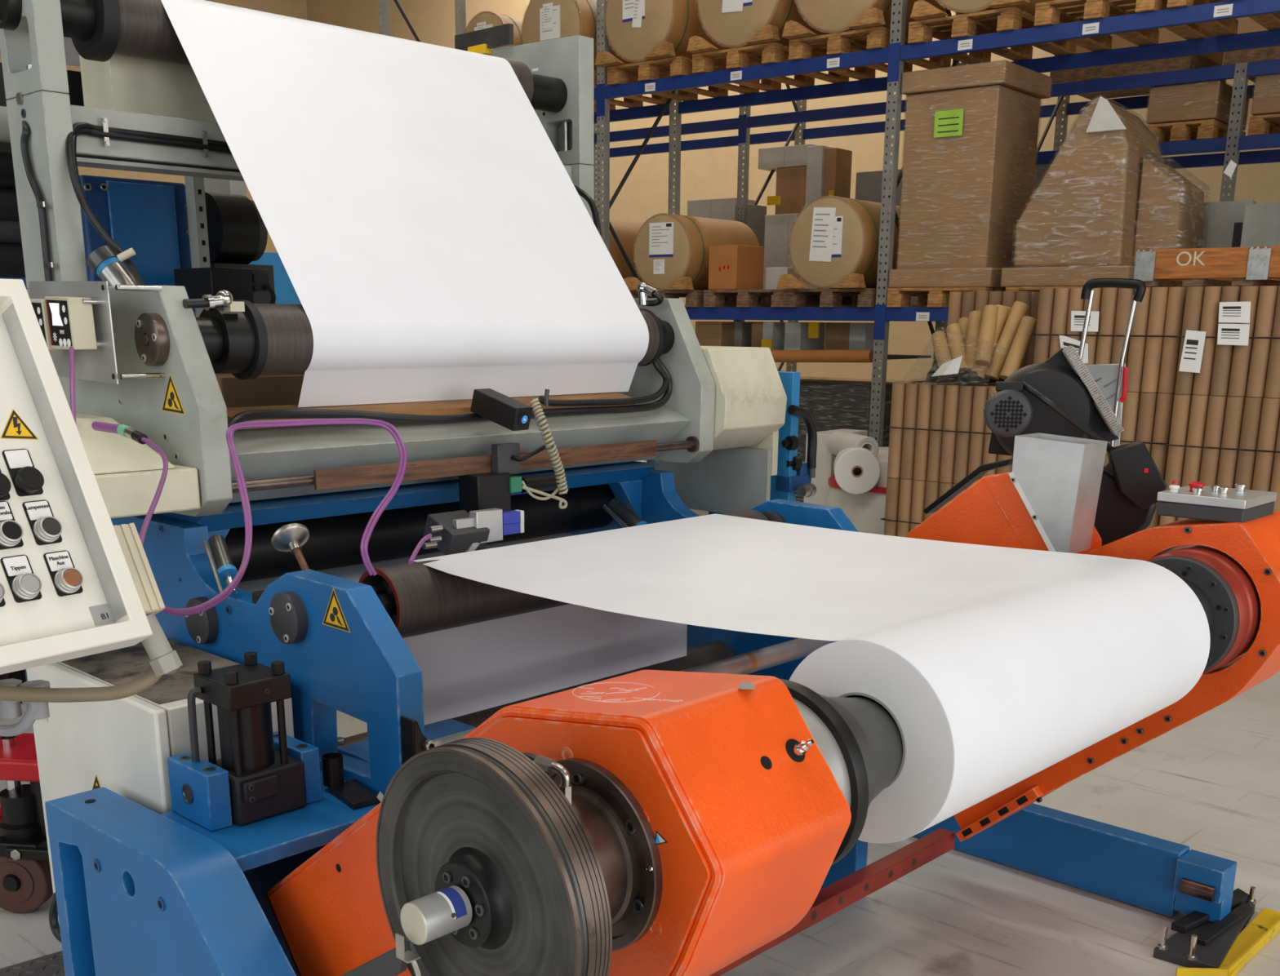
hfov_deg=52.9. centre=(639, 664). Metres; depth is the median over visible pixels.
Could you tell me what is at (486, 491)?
sensor
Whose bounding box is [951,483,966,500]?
cardboard tube
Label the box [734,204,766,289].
carton
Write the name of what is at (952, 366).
paper slip
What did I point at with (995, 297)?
cardboard tube
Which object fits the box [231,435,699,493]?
slide rail
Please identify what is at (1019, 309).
cardboard tube
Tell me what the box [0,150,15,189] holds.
roller
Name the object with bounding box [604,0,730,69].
reel
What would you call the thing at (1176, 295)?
cardboard tube
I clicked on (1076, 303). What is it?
cardboard tube
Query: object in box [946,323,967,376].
cardboard tube
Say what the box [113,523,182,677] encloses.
connector
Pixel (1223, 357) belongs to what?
cardboard tube
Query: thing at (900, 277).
pallet
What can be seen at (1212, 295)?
cardboard tube
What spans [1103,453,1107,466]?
cardboard tube
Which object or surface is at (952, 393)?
cardboard tube
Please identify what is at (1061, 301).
cardboard tube
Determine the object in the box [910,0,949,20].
wedge
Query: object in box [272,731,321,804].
block
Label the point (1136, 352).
cardboard tube
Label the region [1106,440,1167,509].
switch box
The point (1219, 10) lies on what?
print
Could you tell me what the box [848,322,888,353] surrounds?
carton
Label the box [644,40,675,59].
wedge
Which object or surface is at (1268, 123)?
pallet
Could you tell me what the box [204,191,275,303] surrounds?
motor
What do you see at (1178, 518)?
cardboard tube
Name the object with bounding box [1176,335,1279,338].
strap
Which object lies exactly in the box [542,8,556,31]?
print
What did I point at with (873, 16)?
wedge
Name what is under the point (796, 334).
carton
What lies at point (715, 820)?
unwinder arm
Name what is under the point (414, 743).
bracket
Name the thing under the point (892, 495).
cardboard tube
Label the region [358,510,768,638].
roller
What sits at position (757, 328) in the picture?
carton
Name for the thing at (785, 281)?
wedge
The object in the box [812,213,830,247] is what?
print
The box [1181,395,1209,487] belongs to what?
cardboard tube
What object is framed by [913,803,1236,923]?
beam
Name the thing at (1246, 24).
load
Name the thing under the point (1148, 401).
cardboard tube
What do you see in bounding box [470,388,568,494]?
sensor
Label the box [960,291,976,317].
cardboard tube
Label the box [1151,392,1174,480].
cardboard tube
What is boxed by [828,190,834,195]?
sheet
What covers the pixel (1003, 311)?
cardboard tube
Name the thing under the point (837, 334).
carton
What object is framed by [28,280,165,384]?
plate
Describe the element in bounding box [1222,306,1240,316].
print
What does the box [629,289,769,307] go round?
pallet
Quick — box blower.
[982,345,1156,546]
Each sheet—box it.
[215,373,304,408]
[760,339,773,350]
[767,195,781,205]
[808,322,819,337]
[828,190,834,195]
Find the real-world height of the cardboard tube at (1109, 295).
0.532 m
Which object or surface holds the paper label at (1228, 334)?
attached to the cardboard tube at (1223, 357)
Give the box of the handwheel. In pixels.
[252,523,309,604]
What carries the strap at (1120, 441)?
attached to the block
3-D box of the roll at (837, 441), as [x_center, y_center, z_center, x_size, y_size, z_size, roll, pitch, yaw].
[1.443,-1.483,8.742,0.171,0.170,0.502,-3,15,-14]
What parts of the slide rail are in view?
clamp lever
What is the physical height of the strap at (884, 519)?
0.008 m
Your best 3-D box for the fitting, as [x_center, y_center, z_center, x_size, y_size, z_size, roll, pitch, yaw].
[-0.935,-0.798,2.821,0.039,0.047,0.137,14,20,42]
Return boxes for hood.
[75,413,175,474]
[117,524,164,615]
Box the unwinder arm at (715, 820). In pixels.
[264,458,1279,975]
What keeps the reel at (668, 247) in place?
on the pallet at (694, 298)
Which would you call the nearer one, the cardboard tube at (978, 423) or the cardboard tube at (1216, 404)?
the cardboard tube at (1216, 404)
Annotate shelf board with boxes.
[879,354,931,359]
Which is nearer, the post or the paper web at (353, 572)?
the paper web at (353, 572)
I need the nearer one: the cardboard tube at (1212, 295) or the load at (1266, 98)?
the cardboard tube at (1212, 295)
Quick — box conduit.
[0,704,39,737]
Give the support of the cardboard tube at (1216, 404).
on the cardboard tube
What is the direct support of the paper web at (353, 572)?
on the roller at (333, 542)
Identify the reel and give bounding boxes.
[464,11,523,49]
[521,0,638,81]
[602,219,644,283]
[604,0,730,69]
[633,213,759,290]
[697,0,827,56]
[789,195,900,288]
[795,0,946,35]
[936,0,1062,23]
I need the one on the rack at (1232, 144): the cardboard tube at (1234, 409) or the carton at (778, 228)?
the carton at (778, 228)
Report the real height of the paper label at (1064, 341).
0.162 m
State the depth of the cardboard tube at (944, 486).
7.56 m
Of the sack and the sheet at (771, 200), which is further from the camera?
the sheet at (771, 200)
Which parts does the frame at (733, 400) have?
plate, motor, plate, plate, guard panel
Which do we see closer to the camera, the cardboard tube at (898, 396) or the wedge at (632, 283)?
the cardboard tube at (898, 396)
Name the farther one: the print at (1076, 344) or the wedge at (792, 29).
the wedge at (792, 29)
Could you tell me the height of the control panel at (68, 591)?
0.503 m
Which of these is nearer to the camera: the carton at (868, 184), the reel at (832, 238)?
the reel at (832, 238)
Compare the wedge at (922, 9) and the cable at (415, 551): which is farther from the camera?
the wedge at (922, 9)
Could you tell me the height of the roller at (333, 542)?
0.150 m
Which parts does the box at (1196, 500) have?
emergency knob, box lid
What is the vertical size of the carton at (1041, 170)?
1.293 m
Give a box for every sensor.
[86,245,137,286]
[422,508,524,555]
[458,472,567,513]
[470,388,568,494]
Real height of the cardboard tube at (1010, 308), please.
0.356 m
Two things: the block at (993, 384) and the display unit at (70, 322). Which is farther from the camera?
the block at (993, 384)
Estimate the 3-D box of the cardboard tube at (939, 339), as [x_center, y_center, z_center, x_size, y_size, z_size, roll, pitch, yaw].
[1.777,-1.822,7.548,0.088,0.260,0.260,-1,15,-6]
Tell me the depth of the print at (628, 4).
10.74 m
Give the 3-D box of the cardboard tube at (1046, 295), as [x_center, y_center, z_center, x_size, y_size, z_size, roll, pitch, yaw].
[2.228,-1.800,7.105,0.085,0.532,0.085,9,17,29]
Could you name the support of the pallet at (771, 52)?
on the rack at (897, 52)
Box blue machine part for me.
[708,371,817,515]
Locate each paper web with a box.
[0,0,648,407]
[236,533,577,593]
[403,514,1210,844]
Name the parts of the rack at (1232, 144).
upright post, upright post, upright post, upright post, upright post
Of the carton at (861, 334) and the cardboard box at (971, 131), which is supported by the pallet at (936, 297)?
the cardboard box at (971, 131)
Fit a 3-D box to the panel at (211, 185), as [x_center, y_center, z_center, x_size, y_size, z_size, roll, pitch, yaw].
[-2.071,-1.287,6.648,0.300,2.315,0.087,14,20,42]
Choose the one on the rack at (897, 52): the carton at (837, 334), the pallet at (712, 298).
the pallet at (712, 298)
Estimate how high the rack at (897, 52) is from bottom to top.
5.200 m
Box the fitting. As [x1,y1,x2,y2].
[182,289,244,311]
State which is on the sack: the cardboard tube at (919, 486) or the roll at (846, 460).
the roll at (846, 460)
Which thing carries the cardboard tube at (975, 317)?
on the film at (964, 379)
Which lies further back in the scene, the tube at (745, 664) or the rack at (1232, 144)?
the rack at (1232, 144)
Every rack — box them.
[377,0,1279,447]
[529,0,1279,372]
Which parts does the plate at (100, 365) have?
plate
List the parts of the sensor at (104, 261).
plug knob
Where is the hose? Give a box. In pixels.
[0,666,177,702]
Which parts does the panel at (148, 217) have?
cabinet door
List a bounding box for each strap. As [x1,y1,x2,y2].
[880,518,920,524]
[885,426,991,434]
[1031,333,1177,337]
[1120,440,1168,444]
[1164,443,1279,453]
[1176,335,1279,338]
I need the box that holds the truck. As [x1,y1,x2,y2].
[0,733,53,914]
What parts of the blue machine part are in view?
valve knob, valve knob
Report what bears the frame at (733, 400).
on the base frame at (340, 647)
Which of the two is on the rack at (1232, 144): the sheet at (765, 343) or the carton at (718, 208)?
the carton at (718, 208)
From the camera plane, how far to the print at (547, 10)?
11.29 m
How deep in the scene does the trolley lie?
5.83 m
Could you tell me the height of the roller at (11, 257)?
0.120 m
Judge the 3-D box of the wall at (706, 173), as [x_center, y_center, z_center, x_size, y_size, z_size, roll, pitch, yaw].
[4.331,-6.973,15.140,26.000,9.000,0.150,12,19,37]
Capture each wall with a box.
[0,0,307,253]
[306,0,1279,382]
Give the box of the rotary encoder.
[395,885,472,964]
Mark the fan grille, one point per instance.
(1008, 414)
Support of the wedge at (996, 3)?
on the pallet at (1006, 19)
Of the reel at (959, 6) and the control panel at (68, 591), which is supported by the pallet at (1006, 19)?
the reel at (959, 6)
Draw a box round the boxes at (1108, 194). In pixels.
[1000,96,1209,287]
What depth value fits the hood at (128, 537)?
1.52 m
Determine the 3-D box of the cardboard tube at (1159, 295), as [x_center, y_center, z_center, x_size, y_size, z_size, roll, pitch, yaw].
[2.696,-1.698,6.735,0.085,0.532,0.085,6,16,21]
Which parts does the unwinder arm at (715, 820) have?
plate, tie rail, arm guard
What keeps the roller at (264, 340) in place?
attached to the frame at (733, 400)
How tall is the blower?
0.580 m
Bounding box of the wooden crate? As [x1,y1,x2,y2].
[1133,245,1279,287]
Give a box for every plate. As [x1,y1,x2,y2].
[0,951,65,975]
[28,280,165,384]
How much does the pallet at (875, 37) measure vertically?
0.140 m
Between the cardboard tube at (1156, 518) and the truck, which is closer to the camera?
the truck
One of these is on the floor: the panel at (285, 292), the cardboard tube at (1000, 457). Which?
the panel at (285, 292)
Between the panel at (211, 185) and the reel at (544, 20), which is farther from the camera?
the reel at (544, 20)
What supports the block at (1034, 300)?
on the pallet
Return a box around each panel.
[0,174,195,681]
[0,278,152,720]
[204,177,247,197]
[248,252,301,304]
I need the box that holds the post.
[184,176,210,317]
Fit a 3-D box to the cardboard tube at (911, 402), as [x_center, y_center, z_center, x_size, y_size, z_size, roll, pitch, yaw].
[1.612,-1.389,7.666,0.085,0.557,0.085,-11,19,-37]
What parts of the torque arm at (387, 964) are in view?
bent rod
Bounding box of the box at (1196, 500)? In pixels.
[1156,480,1276,523]
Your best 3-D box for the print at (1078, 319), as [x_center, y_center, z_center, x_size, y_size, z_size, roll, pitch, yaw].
[2.372,-1.846,6.902,0.090,0.051,0.001,12,19,37]
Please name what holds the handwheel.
attached to the base frame at (340, 647)
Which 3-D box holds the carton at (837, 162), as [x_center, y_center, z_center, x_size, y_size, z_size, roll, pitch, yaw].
[1.908,-4.263,12.656,0.158,1.499,0.300,12,19,37]
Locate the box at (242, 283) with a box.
[173,266,275,303]
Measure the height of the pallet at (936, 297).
0.140 m
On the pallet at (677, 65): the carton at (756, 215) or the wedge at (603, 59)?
the wedge at (603, 59)
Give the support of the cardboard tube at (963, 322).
on the film at (939, 379)
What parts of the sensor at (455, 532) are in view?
plate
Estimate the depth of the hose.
1.52 m
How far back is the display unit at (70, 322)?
2.73 m
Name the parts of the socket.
plate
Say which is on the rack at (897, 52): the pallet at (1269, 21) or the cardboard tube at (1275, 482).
the pallet at (1269, 21)
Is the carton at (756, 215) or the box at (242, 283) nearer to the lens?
the box at (242, 283)
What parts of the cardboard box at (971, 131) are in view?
carton lid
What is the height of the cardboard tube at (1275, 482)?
0.557 m
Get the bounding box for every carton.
[687,197,755,221]
[695,321,734,346]
[708,244,764,289]
[733,321,763,346]
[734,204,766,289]
[751,323,763,346]
[758,143,817,172]
[762,321,785,350]
[763,213,802,289]
[764,266,799,289]
[774,165,806,214]
[783,322,825,350]
[802,145,832,288]
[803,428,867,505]
[818,147,852,288]
[824,322,871,350]
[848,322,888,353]
[854,168,917,305]
[1032,163,1051,195]
[1200,200,1256,248]
[1240,203,1279,247]
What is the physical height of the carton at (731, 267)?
0.357 m
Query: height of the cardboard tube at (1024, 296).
0.532 m
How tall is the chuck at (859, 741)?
0.304 m
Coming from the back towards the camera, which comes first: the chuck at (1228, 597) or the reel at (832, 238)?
the reel at (832, 238)
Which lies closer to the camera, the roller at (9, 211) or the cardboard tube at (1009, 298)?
the roller at (9, 211)
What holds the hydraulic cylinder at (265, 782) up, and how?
on the stand
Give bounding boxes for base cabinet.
[26,638,293,921]
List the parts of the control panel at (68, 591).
selector knob, legend plate, legend plate, legend plate, selector knob, legend plate, panel, legend plate, tag plate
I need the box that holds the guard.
[1175,908,1279,975]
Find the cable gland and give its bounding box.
[636,282,663,306]
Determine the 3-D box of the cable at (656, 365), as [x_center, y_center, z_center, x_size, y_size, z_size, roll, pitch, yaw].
[-0.083,-0.818,3.706,0.080,0.138,0.583,10,18,33]
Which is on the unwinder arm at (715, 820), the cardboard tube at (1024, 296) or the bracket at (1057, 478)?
the bracket at (1057, 478)
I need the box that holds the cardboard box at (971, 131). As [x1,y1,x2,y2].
[888,60,1051,288]
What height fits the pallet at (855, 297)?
0.140 m
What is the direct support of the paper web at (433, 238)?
hanging from the frame at (733, 400)
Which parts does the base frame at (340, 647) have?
plate, plate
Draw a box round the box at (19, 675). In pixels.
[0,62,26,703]
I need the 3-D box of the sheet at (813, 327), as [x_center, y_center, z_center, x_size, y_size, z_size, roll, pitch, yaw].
[1.438,-2.766,10.647,0.096,0.125,0.020,12,19,37]
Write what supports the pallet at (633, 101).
on the rack at (897, 52)
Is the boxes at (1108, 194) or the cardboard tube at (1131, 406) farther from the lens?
the boxes at (1108, 194)
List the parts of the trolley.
tube rail, nose plate, tube rail, handle, release lever, tube rail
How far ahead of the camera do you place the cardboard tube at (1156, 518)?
6.89 m
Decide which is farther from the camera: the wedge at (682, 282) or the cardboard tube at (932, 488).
the wedge at (682, 282)
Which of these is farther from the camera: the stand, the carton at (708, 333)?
the carton at (708, 333)
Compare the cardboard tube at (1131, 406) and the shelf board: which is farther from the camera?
the shelf board
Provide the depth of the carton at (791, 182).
13.09 m
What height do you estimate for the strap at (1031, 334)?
0.008 m
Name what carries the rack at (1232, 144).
on the floor
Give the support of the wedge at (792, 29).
on the pallet at (875, 37)
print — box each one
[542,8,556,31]
[543,6,551,22]
[624,0,634,8]
[651,226,669,246]
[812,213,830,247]
[1062,342,1079,353]
[1074,315,1090,325]
[1084,26,1096,31]
[1183,339,1198,359]
[1217,8,1229,13]
[1221,328,1239,338]
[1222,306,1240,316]
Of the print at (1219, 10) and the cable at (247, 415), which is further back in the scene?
the print at (1219, 10)
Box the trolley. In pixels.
[1078,277,1146,464]
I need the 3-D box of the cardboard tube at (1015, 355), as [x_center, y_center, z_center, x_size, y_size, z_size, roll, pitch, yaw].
[2.140,-1.784,7.274,0.227,0.360,0.087,-9,17,-30]
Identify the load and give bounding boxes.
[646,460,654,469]
[795,378,911,502]
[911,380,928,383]
[1222,16,1279,82]
[1251,74,1279,115]
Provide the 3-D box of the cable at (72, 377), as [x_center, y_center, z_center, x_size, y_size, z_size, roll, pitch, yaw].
[-1.009,-0.493,2.290,0.010,0.137,0.240,-5,16,-20]
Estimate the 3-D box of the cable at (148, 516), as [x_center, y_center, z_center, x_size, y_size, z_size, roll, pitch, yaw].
[-0.787,-0.286,2.082,0.047,0.100,0.742,-5,16,-19]
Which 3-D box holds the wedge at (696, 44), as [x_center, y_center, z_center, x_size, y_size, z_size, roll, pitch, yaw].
[0.506,-4.984,10.316,0.258,0.109,0.100,12,19,37]
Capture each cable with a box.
[20,120,53,280]
[48,893,61,943]
[65,122,228,285]
[69,346,75,422]
[71,128,231,285]
[138,436,168,545]
[161,417,407,613]
[227,357,672,428]
[408,533,431,564]
[538,359,668,406]
[573,184,601,237]
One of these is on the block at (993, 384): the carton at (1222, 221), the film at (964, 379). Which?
the film at (964, 379)
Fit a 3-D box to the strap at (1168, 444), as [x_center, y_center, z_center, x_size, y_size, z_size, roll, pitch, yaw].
[3.264,-1.183,6.865,0.623,0.008,0.906,12,19,37]
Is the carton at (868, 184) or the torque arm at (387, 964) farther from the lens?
the carton at (868, 184)
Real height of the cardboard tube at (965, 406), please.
0.557 m
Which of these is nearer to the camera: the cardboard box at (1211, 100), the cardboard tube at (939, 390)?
the cardboard tube at (939, 390)
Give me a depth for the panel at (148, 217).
4.36 m
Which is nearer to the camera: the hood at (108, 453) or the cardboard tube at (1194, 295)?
the hood at (108, 453)
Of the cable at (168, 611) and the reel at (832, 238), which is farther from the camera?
the reel at (832, 238)
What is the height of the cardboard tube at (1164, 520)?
0.547 m
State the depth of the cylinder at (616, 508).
3.90 m
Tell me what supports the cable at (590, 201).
attached to the frame at (733, 400)
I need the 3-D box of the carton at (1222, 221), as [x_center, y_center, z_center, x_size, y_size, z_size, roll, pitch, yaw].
[4.115,-2.934,9.237,0.472,0.728,0.102,12,19,37]
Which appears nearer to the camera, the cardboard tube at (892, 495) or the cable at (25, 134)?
the cable at (25, 134)
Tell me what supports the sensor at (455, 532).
attached to the frame at (733, 400)
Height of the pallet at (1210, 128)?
0.140 m
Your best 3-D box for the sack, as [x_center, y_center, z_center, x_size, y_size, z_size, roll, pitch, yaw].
[1.760,-1.091,8.952,0.936,0.800,0.936,14,20,42]
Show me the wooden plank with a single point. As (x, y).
(448, 406)
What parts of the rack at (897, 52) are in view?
upright post, upright post, upright post, upright post, upright post, upright post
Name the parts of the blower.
motor, plate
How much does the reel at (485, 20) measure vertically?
0.626 m
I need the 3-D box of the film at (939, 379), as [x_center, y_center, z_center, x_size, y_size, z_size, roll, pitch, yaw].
[1.857,-1.717,7.643,0.084,0.084,0.500,12,19,37]
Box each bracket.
[400,716,435,764]
[1008,432,1107,553]
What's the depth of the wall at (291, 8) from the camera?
21.44 m
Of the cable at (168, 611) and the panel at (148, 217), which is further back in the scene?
the panel at (148, 217)
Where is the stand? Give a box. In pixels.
[44,770,379,975]
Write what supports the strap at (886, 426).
attached to the block at (993, 384)
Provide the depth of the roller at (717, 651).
3.66 m
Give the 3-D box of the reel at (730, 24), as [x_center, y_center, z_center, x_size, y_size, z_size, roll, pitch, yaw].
[1.092,-5.380,10.482,0.806,0.806,1.057,12,19,37]
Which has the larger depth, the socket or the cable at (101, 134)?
the cable at (101, 134)
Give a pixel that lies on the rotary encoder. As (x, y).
(432, 917)
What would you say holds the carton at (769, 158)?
on the carton at (791, 182)
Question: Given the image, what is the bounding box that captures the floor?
[0,460,1279,975]
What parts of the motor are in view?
motor, motor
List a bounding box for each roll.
[789,573,1111,843]
[826,431,879,457]
[833,445,880,494]
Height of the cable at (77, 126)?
0.400 m
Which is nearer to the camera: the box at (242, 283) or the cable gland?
the cable gland
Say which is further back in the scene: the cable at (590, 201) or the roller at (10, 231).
the cable at (590, 201)
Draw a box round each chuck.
[779,679,902,866]
[1146,545,1261,675]
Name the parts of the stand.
pedestal plate, bridge plate, panel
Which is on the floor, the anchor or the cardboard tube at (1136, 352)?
the anchor
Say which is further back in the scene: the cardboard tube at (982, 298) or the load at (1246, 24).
the load at (1246, 24)
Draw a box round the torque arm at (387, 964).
[341,942,422,975]
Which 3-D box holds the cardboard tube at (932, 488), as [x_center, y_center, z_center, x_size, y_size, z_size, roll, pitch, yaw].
[1.739,-0.823,7.702,0.085,0.547,0.085,9,17,28]
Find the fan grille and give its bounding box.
[990,395,1026,432]
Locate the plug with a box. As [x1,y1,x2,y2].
[91,421,147,444]
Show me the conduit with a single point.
(27, 722)
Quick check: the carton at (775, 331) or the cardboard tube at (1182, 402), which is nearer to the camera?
the cardboard tube at (1182, 402)
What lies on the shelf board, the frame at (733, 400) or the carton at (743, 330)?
the carton at (743, 330)
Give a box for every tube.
[432,638,831,746]
[884,477,900,536]
[887,382,906,478]
[897,478,913,537]
[900,383,919,479]
[910,480,926,531]
[913,383,933,480]
[923,480,939,521]
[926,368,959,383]
[926,384,947,481]
[930,330,952,376]
[937,482,953,510]
[939,385,959,483]
[946,291,963,346]
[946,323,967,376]
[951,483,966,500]
[953,385,973,484]
[957,317,968,348]
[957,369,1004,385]
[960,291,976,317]
[965,311,982,369]
[968,304,1008,379]
[968,386,989,484]
[974,291,989,311]
[974,304,998,366]
[981,386,997,478]
[985,301,1029,380]
[988,291,1003,305]
[996,454,1013,474]
[997,306,1011,342]
[999,315,1036,379]
[1002,291,1016,307]
[1015,290,1031,368]
[1033,288,1055,364]
[1048,288,1070,357]
[1066,288,1084,341]
[1081,288,1102,364]
[1095,287,1118,364]
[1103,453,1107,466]
[1111,288,1134,367]
[1120,391,1141,445]
[1127,287,1151,391]
[1135,391,1157,455]
[1140,287,1168,392]
[1145,502,1159,529]
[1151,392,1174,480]
[1157,287,1186,393]
[1159,515,1177,525]
[1164,394,1191,490]
[1174,286,1204,394]
[1176,517,1186,521]
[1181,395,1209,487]
[1192,286,1222,395]
[1199,395,1227,486]
[1209,286,1240,395]
[1216,395,1245,488]
[1227,285,1260,396]
[1233,396,1263,489]
[1245,285,1278,397]
[1251,397,1279,491]
[1263,285,1279,398]
[1270,417,1279,511]
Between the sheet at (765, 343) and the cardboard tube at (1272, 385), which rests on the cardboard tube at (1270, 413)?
the cardboard tube at (1272, 385)
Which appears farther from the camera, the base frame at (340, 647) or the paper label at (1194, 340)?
the paper label at (1194, 340)
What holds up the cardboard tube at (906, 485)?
on the pallet
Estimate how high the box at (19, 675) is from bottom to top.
2.622 m
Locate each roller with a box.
[0,106,10,142]
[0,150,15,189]
[0,188,19,221]
[0,220,22,243]
[0,242,26,278]
[60,0,567,112]
[195,299,674,379]
[224,484,615,582]
[337,640,735,748]
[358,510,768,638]
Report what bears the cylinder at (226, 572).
on the base frame at (340, 647)
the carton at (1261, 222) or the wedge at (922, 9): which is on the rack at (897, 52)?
the carton at (1261, 222)
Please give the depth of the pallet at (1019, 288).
9.13 m
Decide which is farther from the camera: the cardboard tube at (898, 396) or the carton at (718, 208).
the carton at (718, 208)
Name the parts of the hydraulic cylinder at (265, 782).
tie rod, tie rod, head plate, tie rod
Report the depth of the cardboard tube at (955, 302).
7.95 m
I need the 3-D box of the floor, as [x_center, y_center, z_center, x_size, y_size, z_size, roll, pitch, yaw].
[-1.859,-0.658,8.972,26.000,0.100,19.400,12,19,37]
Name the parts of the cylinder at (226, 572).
rod, piston rod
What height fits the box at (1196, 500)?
0.079 m
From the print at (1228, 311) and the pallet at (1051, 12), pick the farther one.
the pallet at (1051, 12)
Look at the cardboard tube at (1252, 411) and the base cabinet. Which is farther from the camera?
the cardboard tube at (1252, 411)
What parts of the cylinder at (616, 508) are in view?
rod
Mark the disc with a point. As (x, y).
(477, 816)
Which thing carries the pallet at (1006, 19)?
on the rack at (897, 52)
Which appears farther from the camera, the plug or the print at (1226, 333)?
the print at (1226, 333)
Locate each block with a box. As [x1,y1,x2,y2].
[167,752,232,831]
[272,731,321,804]
[917,382,995,386]
[1025,291,1039,366]
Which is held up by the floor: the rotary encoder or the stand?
the stand
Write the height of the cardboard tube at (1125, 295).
0.532 m
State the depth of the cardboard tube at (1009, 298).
7.73 m
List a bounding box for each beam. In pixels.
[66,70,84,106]
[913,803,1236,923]
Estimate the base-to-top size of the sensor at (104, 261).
0.132 m
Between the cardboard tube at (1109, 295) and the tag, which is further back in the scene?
the tag
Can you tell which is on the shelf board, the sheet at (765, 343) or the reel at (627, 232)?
the sheet at (765, 343)
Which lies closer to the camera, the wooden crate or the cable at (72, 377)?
the cable at (72, 377)
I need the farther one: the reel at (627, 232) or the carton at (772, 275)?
the reel at (627, 232)
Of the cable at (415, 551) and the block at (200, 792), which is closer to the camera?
the block at (200, 792)
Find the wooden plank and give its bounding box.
[226,391,635,429]
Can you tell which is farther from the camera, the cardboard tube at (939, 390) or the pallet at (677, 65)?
the pallet at (677, 65)
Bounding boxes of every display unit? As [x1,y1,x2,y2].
[30,298,58,349]
[44,296,97,349]
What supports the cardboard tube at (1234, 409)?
on the cardboard tube
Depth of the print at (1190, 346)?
6.54 m
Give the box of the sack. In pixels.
[825,447,888,534]
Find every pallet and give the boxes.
[593,70,669,110]
[607,56,759,101]
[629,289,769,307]
[692,42,849,91]
[703,288,846,307]
[782,288,917,307]
[788,26,951,79]
[886,287,1005,307]
[888,267,1005,288]
[907,6,1075,64]
[1000,265,1134,287]
[1005,286,1083,292]
[1034,0,1208,51]
[1049,22,1226,100]
[1145,119,1245,142]
[1166,0,1279,36]
[1247,113,1279,135]
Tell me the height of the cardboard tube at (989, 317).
0.341 m
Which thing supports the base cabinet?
on the floor
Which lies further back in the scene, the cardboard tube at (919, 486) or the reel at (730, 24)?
the reel at (730, 24)
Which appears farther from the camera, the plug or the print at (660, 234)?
the print at (660, 234)
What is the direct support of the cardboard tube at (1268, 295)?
on the cardboard tube at (1252, 411)
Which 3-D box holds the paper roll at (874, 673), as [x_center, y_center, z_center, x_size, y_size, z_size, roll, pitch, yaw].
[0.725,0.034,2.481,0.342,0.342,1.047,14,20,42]
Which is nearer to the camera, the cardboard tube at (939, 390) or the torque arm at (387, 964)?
the torque arm at (387, 964)
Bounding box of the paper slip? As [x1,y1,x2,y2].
[931,355,962,376]
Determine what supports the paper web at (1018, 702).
on the roller at (717, 651)
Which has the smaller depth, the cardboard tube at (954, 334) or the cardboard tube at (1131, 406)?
the cardboard tube at (1131, 406)
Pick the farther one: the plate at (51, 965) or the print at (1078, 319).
the print at (1078, 319)
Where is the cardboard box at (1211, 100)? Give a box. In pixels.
[1146,80,1249,130]
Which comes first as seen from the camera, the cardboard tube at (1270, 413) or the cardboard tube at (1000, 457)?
the cardboard tube at (1270, 413)
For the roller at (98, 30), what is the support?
attached to the frame at (733, 400)
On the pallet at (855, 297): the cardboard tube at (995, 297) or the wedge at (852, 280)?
the wedge at (852, 280)
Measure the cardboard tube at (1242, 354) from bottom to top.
0.532 m
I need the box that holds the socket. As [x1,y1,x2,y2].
[321,752,380,809]
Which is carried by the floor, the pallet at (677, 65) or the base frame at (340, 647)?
the base frame at (340, 647)
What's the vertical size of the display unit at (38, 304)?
0.108 m
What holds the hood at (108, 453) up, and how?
attached to the frame at (733, 400)
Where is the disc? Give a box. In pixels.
[376,737,612,975]
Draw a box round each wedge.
[594,50,624,66]
[623,276,641,290]
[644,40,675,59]
[663,275,693,289]
[686,35,719,53]
[746,24,780,44]
[776,274,810,288]
[782,20,817,39]
[831,272,866,288]
[848,7,884,29]
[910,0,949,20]
[988,0,1030,8]
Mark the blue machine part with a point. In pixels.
(793, 475)
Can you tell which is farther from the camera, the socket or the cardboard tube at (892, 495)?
the cardboard tube at (892, 495)
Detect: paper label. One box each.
[1058,333,1088,363]
[1071,311,1099,331]
[1178,329,1206,373]
[1217,301,1250,323]
[1217,323,1249,346]
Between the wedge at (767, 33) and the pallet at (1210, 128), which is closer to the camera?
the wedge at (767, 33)
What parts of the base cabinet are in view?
cabinet door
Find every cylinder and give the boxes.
[187,651,306,826]
[203,534,237,595]
[602,497,648,528]
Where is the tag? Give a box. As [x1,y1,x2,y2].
[1223,160,1236,177]
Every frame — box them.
[0,0,786,519]
[111,461,867,889]
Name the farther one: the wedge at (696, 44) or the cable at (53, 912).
the wedge at (696, 44)
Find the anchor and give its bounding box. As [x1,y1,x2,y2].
[1153,886,1256,968]

